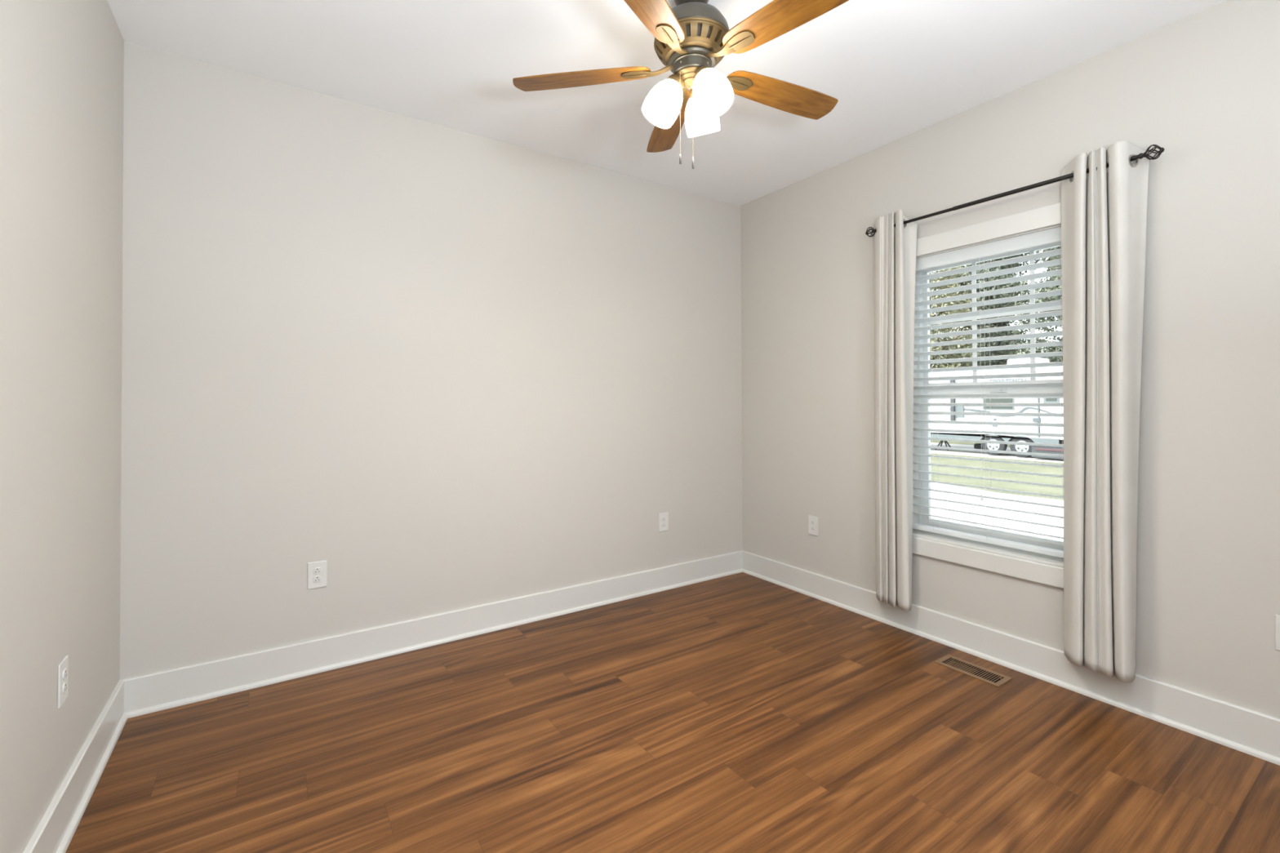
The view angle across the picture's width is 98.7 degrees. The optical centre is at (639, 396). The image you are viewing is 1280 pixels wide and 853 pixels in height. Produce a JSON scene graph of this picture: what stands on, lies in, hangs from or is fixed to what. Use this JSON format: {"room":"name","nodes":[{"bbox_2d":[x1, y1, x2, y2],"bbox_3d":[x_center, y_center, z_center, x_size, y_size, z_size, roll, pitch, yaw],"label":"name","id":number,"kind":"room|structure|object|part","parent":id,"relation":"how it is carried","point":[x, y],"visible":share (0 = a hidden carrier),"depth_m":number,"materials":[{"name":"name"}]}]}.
{"room":"empty bedroom","nodes":[
{"label":"empty bedroom","id":0,"kind":"room"},
{"bbox_2d":[0,0,124,852],"bbox_3d":[-0.957,0.023,0.365,0.160,2.990,4.360,0,-1,-34],"label":"wall","id":1,"kind":"structure","parent":0,"point":[62,61],"depth_m":1.55,"materials":[{"name":"beige paint"}]},
{"bbox_2d":[57,655,68,708],"bbox_3d":[-1.686,0.833,1.608,0.009,0.124,0.079,0,-1,-34],"label":"electrical outlet","id":2,"kind":"object","parent":1,"relation":"attached to","point":[63,668],"visible":1,"depth_m":1.60,"materials":[{"name":"white plastic"}]},
{"bbox_2d":[62,681,67,693],"bbox_3d":[-1.684,0.853,1.609,0.004,0.028,0.034,0,-1,-34],"label":"receptacle","id":3,"kind":"object","parent":2,"relation":"attached to","point":[64,684],"depth_m":1.60,"materials":[{"name":"white plastic"}]},
{"bbox_2d":[62,667,67,680],"bbox_3d":[-1.684,0.814,1.610,0.004,0.028,0.034,0,-1,-34],"label":"receptacle","id":4,"kind":"object","parent":2,"relation":"attached to","point":[64,669],"depth_m":1.61,"materials":[{"name":"white plastic"}]},
{"bbox_2d":[22,680,128,852],"bbox_3d":[-0.914,1.194,0.466,0.030,0.150,4.184,0,-1,-34],"label":"baseboard","id":5,"kind":"structure","parent":1,"relation":"attached to","point":[57,827],"depth_m":1.71,"materials":[{"name":"white paint"}]},
{"bbox_3d":[-0.906,1.259,0.468,0.014,0.020,4.180,0,-1,-34],"label":"shoe molding","id":6,"kind":"part","parent":5,"relation":"part of","materials":[{"name":"white paint"}]},
{"bbox_2d":[120,40,742,679],"bbox_3d":[-0.706,0.052,3.235,3.758,2.990,0.140,0,-1,-34],"label":"wall","id":7,"kind":"structure","parent":0,"point":[445,369],"depth_m":2.78,"materials":[{"name":"beige paint"}]},
{"bbox_2d":[307,560,326,589],"bbox_3d":[-1.522,0.841,2.592,0.079,0.124,0.009,0,-1,-34],"label":"electrical outlet","id":8,"kind":"object","parent":7,"relation":"attached to","point":[317,571],"visible":1,"depth_m":2.59,"materials":[{"name":"white plastic"}]},
{"bbox_2d":[312,575,321,582],"bbox_3d":[-1.521,0.860,2.591,0.034,0.028,0.004,0,-1,-34],"label":"receptacle","id":9,"kind":"object","parent":8,"relation":"attached to","point":[315,578],"depth_m":2.59,"materials":[{"name":"white plastic"}]},
{"bbox_2d":[313,567,321,573],"bbox_3d":[-1.521,0.821,2.591,0.034,0.028,0.004,0,-1,-34],"label":"receptacle","id":10,"kind":"object","parent":8,"relation":"attached to","point":[316,570],"depth_m":2.59,"materials":[{"name":"white plastic"}]},
{"bbox_2d":[119,550,743,718],"bbox_3d":[-0.655,1.221,3.152,3.438,0.150,0.030,0,-1,-34],"label":"baseboard","id":11,"kind":"structure","parent":7,"relation":"attached to","point":[149,693],"depth_m":2.75,"materials":[{"name":"white paint"}]},
{"bbox_2d":[658,512,668,532],"bbox_3d":[0.161,0.848,3.712,0.079,0.124,0.009,0,-1,-34],"label":"electrical outlet","id":12,"kind":"object","parent":7,"relation":"attached to","point":[664,517],"visible":1,"depth_m":3.71,"materials":[{"name":"white plastic"}]},
{"bbox_2d":[106,0,1225,205],"bbox_3d":[0.497,-1.536,1.437,3.758,0.140,4.500,0,-1,-34],"label":"ceiling","id":13,"kind":"structure","parent":0,"point":[895,69],"depth_m":2.36,"materials":[{"name":"white paint"}]},
{"bbox_2d":[512,0,848,168],"bbox_3d":[0.225,-1.126,1.960,1.259,0.666,1.269,0,-1,-34],"label":"ceiling fan","id":14,"kind":"object","parent":13,"relation":"hanging from","point":[692,37],"visible":1,"depth_m":1.91,"materials":[{"name":"brown wood"}]},
{"bbox_3d":[-0.216,-1.172,2.027,0.519,0.031,0.130,0,-1,9],"label":"blade","id":15,"kind":"part","parent":14,"relation":"part of","materials":[{"name":"brown wood"}]},
{"bbox_3d":[-0.002,-1.177,1.599,0.130,0.031,0.519,0,-1,27],"label":"blade","id":16,"kind":"part","parent":14,"relation":"part of","materials":[{"name":"brown wood"}]},
{"bbox_3d":[0.079,-1.043,1.950,0.146,0.160,0.127,0,-1,-5],"label":"lamp shade","id":17,"kind":"part","parent":14,"relation":"part of","materials":[{"name":"white glass"}]},
{"bbox_3d":[0.126,-1.170,2.363,0.130,0.031,0.519,0,-1,-9],"label":"blade","id":18,"kind":"part","parent":14,"relation":"part of","materials":[{"name":"brown wood"}]},
{"bbox_3d":[0.140,-0.997,1.918,0.003,0.298,0.002,0,-1,-34],"label":"pull chain","id":19,"kind":"part","parent":14,"relation":"part of","materials":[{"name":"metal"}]},
{"bbox_2d":[653,16,728,66],"bbox_3d":[0.186,-1.229,1.961,0.272,0.064,0.272,0,-1,-34],"label":"vent","id":20,"kind":"object","parent":14,"relation":"attached to","point":[704,35],"depth_m":1.87,"materials":[{"name":"gold metal"}]},
{"bbox_3d":[0.184,-0.988,1.916,0.003,0.305,0.002,0,-1,-34],"label":"pull chain","id":21,"kind":"part","parent":14,"relation":"part of","materials":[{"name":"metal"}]},
{"bbox_3d":[0.232,-1.042,2.056,0.127,0.160,0.146,0,-1,25],"label":"lamp shade","id":22,"kind":"part","parent":14,"relation":"part of","materials":[{"name":"white glass"}]},
{"bbox_3d":[0.239,-1.061,1.883,0.057,0.098,0.075,0,-1,-35],"label":"bulb","id":23,"kind":"part","parent":14,"relation":"part of","materials":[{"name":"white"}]},
{"bbox_3d":[0.247,-1.044,1.870,0.127,0.160,0.146,0,-1,-35],"label":"lamp shade","id":24,"kind":"part","parent":14,"relation":"part of","materials":[{"name":"white glass"}]},
{"bbox_3d":[0.550,-1.173,2.142,0.519,0.031,0.130,0,-1,-27],"label":"blade","id":25,"kind":"part","parent":14,"relation":"part of","materials":[{"name":"brown wood"}]},
{"bbox_3d":[0.471,-1.178,1.670,0.130,0.031,0.519,0,-1,-45],"label":"blade","id":26,"kind":"part","parent":14,"relation":"part of","materials":[{"name":"brown wood"}]},
{"bbox_2d":[65,572,1279,852],"bbox_3d":[0.500,1.280,1.415,3.438,0.012,4.200,0,-1,-34],"label":"floor","id":27,"kind":"structure","parent":0,"point":[739,713],"depth_m":1.94,"materials":[{"name":"brown wood"}]},
{"bbox_2d":[934,654,1012,687],"bbox_3d":[1.557,1.341,2.576,0.133,0.128,0.283,0,-1,-34],"label":"floor vent","id":28,"kind":"object","parent":27,"relation":"in","point":[986,675],"visible":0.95,"depth_m":2.58,"materials":[{"name":"brown metal"}]},
{"bbox_2d":[740,0,1279,718],"bbox_3d":[2.038,0.034,2.359,0.160,2.990,4.360,0,-1,-34],"label":"wall","id":29,"kind":"structure","parent":0,"point":[1202,87],"depth_m":2.22,"materials":[{"name":"beige paint"}]},
{"bbox_2d":[808,515,818,536],"bbox_3d":[1.125,0.839,3.574,0.009,0.124,0.079,0,-1,-34],"label":"electrical outlet","id":30,"kind":"object","parent":29,"relation":"attached to","point":[813,529],"visible":1,"depth_m":3.57,"materials":[{"name":"white plastic"}]},
{"bbox_2d":[912,202,1063,588],"bbox_3d":[1.779,-0.003,2.745,0.195,1.714,1.030,0,-1,-34],"label":"window","id":31,"kind":"structure","parent":29,"relation":"in","point":[1048,574],"depth_m":2.79,"materials":[{"name":"white paint"}]},
{"bbox_2d":[912,226,1063,558],"bbox_3d":[1.748,-0.016,2.725,0.068,1.487,0.838,0,-1,-34],"label":"window blind","id":32,"kind":"object","parent":31,"relation":"attached to","point":[1051,237],"visible":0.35,"depth_m":2.73,"materials":[{"name":"white plastic"}]},
{"bbox_3d":[1.591,-0.008,2.968,0.054,1.450,0.001,0,-1,-34],"label":"ladder cord","id":33,"kind":"part","parent":32,"relation":"part of","materials":[{"name":"white fabric"}]},
{"bbox_3d":[1.702,-0.098,2.747,0.011,1.235,0.010,0,-1,-34],"label":"lift cord","id":34,"kind":"part","parent":32,"relation":"part of","materials":[{"name":"white fabric"}]},
{"bbox_3d":[1.738,-0.011,2.748,0.054,1.450,0.001,0,-1,-34],"label":"ladder cord","id":35,"kind":"part","parent":32,"relation":"part of","materials":[{"name":"white fabric"}]},
{"bbox_3d":[1.754,0.716,2.719,0.052,0.023,0.838,0,-1,-34],"label":"rail","id":36,"kind":"part","parent":32,"relation":"part of","materials":[{"name":"white plastic"}]},
{"bbox_3d":[1.915,-0.014,2.481,0.054,1.450,0.001,0,-1,-34],"label":"ladder cord","id":37,"kind":"part","parent":32,"relation":"part of","materials":[{"name":"white fabric"}]},
{"bbox_3d":[1.761,0.756,2.723,0.118,0.012,0.850,0,-1,-34],"label":"sill","id":38,"kind":"part","parent":31,"relation":"part of","materials":[{"name":"white paint"}]},
{"bbox_3d":[1.703,-0.813,2.705,0.020,0.094,1.030,0,-1,-34],"label":"head casing","id":39,"kind":"part","parent":31,"relation":"part of","materials":[{"name":"white paint"}]},
{"bbox_3d":[1.821,0.352,2.768,0.026,0.740,0.810,0,-1,-34],"label":"sash","id":40,"kind":"part","parent":31,"relation":"part of","materials":[{"name":"white plastic"}]},
{"bbox_3d":[1.842,-0.379,2.792,0.026,0.726,0.810,0,-1,-34],"label":"sash","id":41,"kind":"part","parent":31,"relation":"part of","materials":[{"name":"white plastic"}]},
{"bbox_2d":[928,250,1062,382],"bbox_3d":[1.837,-0.393,2.788,0.006,0.634,0.762,0,-1,-34],"label":"grille","id":42,"kind":"object","parent":31,"relation":"attached to","point":[1033,360],"depth_m":2.79,"materials":[{"name":"white plastic"}]},
{"bbox_2d":[742,551,1279,765],"bbox_3d":[1.923,1.205,2.354,0.030,0.150,4.184,0,-1,-34],"label":"baseboard","id":43,"kind":"structure","parent":29,"relation":"attached to","point":[1251,732],"depth_m":2.46,"materials":[{"name":"white paint"}]},
{"bbox_2d":[865,144,1164,237],"bbox_3d":[1.679,-0.936,2.652,0.120,0.077,1.276,0,-1,-34],"label":"curtain rod","id":44,"kind":"object","parent":29,"relation":"attached to","point":[1140,156],"visible":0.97,"depth_m":2.51,"materials":[{"name":"black metal"}]},
{"bbox_2d":[873,209,917,611],"bbox_3d":[1.391,0.071,3.039,0.105,2.144,0.250,0,-1,-34],"label":"curtain","id":45,"kind":"object","parent":44,"relation":"hanging from","point":[894,250],"visible":1,"depth_m":2.99,"materials":[{"name":"fabric"}]},
{"bbox_2d":[1061,140,1150,683],"bbox_3d":[1.901,0.059,2.267,0.112,2.140,0.306,0,-1,-34],"label":"curtain","id":46,"kind":"object","parent":44,"relation":"hanging from","point":[1104,214],"visible":0.99,"depth_m":2.24,"materials":[{"name":"fabric"}]},
{"bbox_2d":[1275,614,1279,650],"bbox_3d":[2.245,0.824,1.891,0.009,0.124,0.079,0,-1,-34],"label":"electrical outlet","id":47,"kind":"object","parent":29,"relation":"attached to","point":[1277,616],"visible":1,"depth_m":1.92,"materials":[{"name":"white plastic"}]},
{"label":"outside","id":48,"kind":"structure","parent":0,"visible":0},
{"bbox_2d":[930,440,1063,500],"bbox_3d":[36.585,2.302,45.956,134.000,0.300,150.000,0,-1,-34],"label":"ground","id":49,"kind":"structure","parent":48,"point":[996,465],"depth_m":13.31,"materials":[{"name":"green plant"}]},
{"bbox_2d":[928,266,983,368],"bbox_3d":[14.060,-2.606,28.474,5.941,9.837,5.786,-1,-1,42],"label":"tree","id":50,"kind":"object","parent":49,"relation":"on","point":[960,364],"visible":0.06,"depth_m":27.41,"materials":[{"name":"green plant"}]},
{"bbox_2d":[939,264,1022,363],"bbox_3d":[23.932,-4.386,38.765,5.941,13.772,5.786,0,-1,20],"label":"tree","id":51,"kind":"object","parent":49,"relation":"on","point":[959,328],"visible":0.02,"depth_m":38.82,"materials":[{"name":"green plant"}]},
{"bbox_2d":[933,249,1044,366],"bbox_3d":[20.390,-4.367,32.180,5.742,12.870,5.608,-1,-1,32],"label":"tree","id":52,"kind":"object","parent":49,"relation":"on","point":[1008,352],"visible":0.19,"depth_m":30.92,"materials":[{"name":"green plant"}]},
{"bbox_2d":[930,442,1063,462],"bbox_3d":[10.382,1.978,22.517,4.600,0.015,40.000,0,-1,-34],"label":"pad","id":53,"kind":"object","parent":49,"relation":"on","point":[1011,456],"depth_m":18.32,"materials":[{"name":"white concrete"}]},
{"bbox_2d":[973,443,983,449],"bbox_3d":[12.543,1.828,19.993,0.680,0.220,0.680,0,-1,-34],"label":"tyre","id":54,"kind":"object","parent":53,"relation":"on","point":[977,446],"visible":0.28,"depth_m":19.90,"materials":[{"name":"rubber"}]},
{"bbox_2d":[930,357,1063,459],"bbox_3d":[12.504,0.343,18.184,2.680,3.178,8.800,0,-1,-34],"label":"travel trailer","id":55,"kind":"object","parent":53,"relation":"on","point":[1053,420],"visible":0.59,"depth_m":17.62,"materials":[{"name":"metal"}]},
{"bbox_3d":[10.717,0.116,18.848,0.080,1.580,0.120,0,-1,-34],"label":"awning arm","id":56,"kind":"part","parent":55,"relation":"part of"},
{"bbox_2d":[1008,246,1062,362],"bbox_3d":[18.484,-2.920,22.619,5.742,9.781,5.608,0,-1,-33],"label":"tree","id":57,"kind":"object","parent":49,"relation":"on","point":[1054,348],"visible":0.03,"depth_m":22.82,"materials":[{"name":"green plant"}]},
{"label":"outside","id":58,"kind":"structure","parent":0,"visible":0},
{"bbox_2d":[930,482,1063,541],"bbox_3d":[3.985,1.856,9.252,7.050,0.020,55.000,0,-1,-34],"label":"driveway","id":59,"kind":"structure","parent":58,"point":[1052,521],"depth_m":8.85,"materials":[{"name":"concrete"}]}
]}

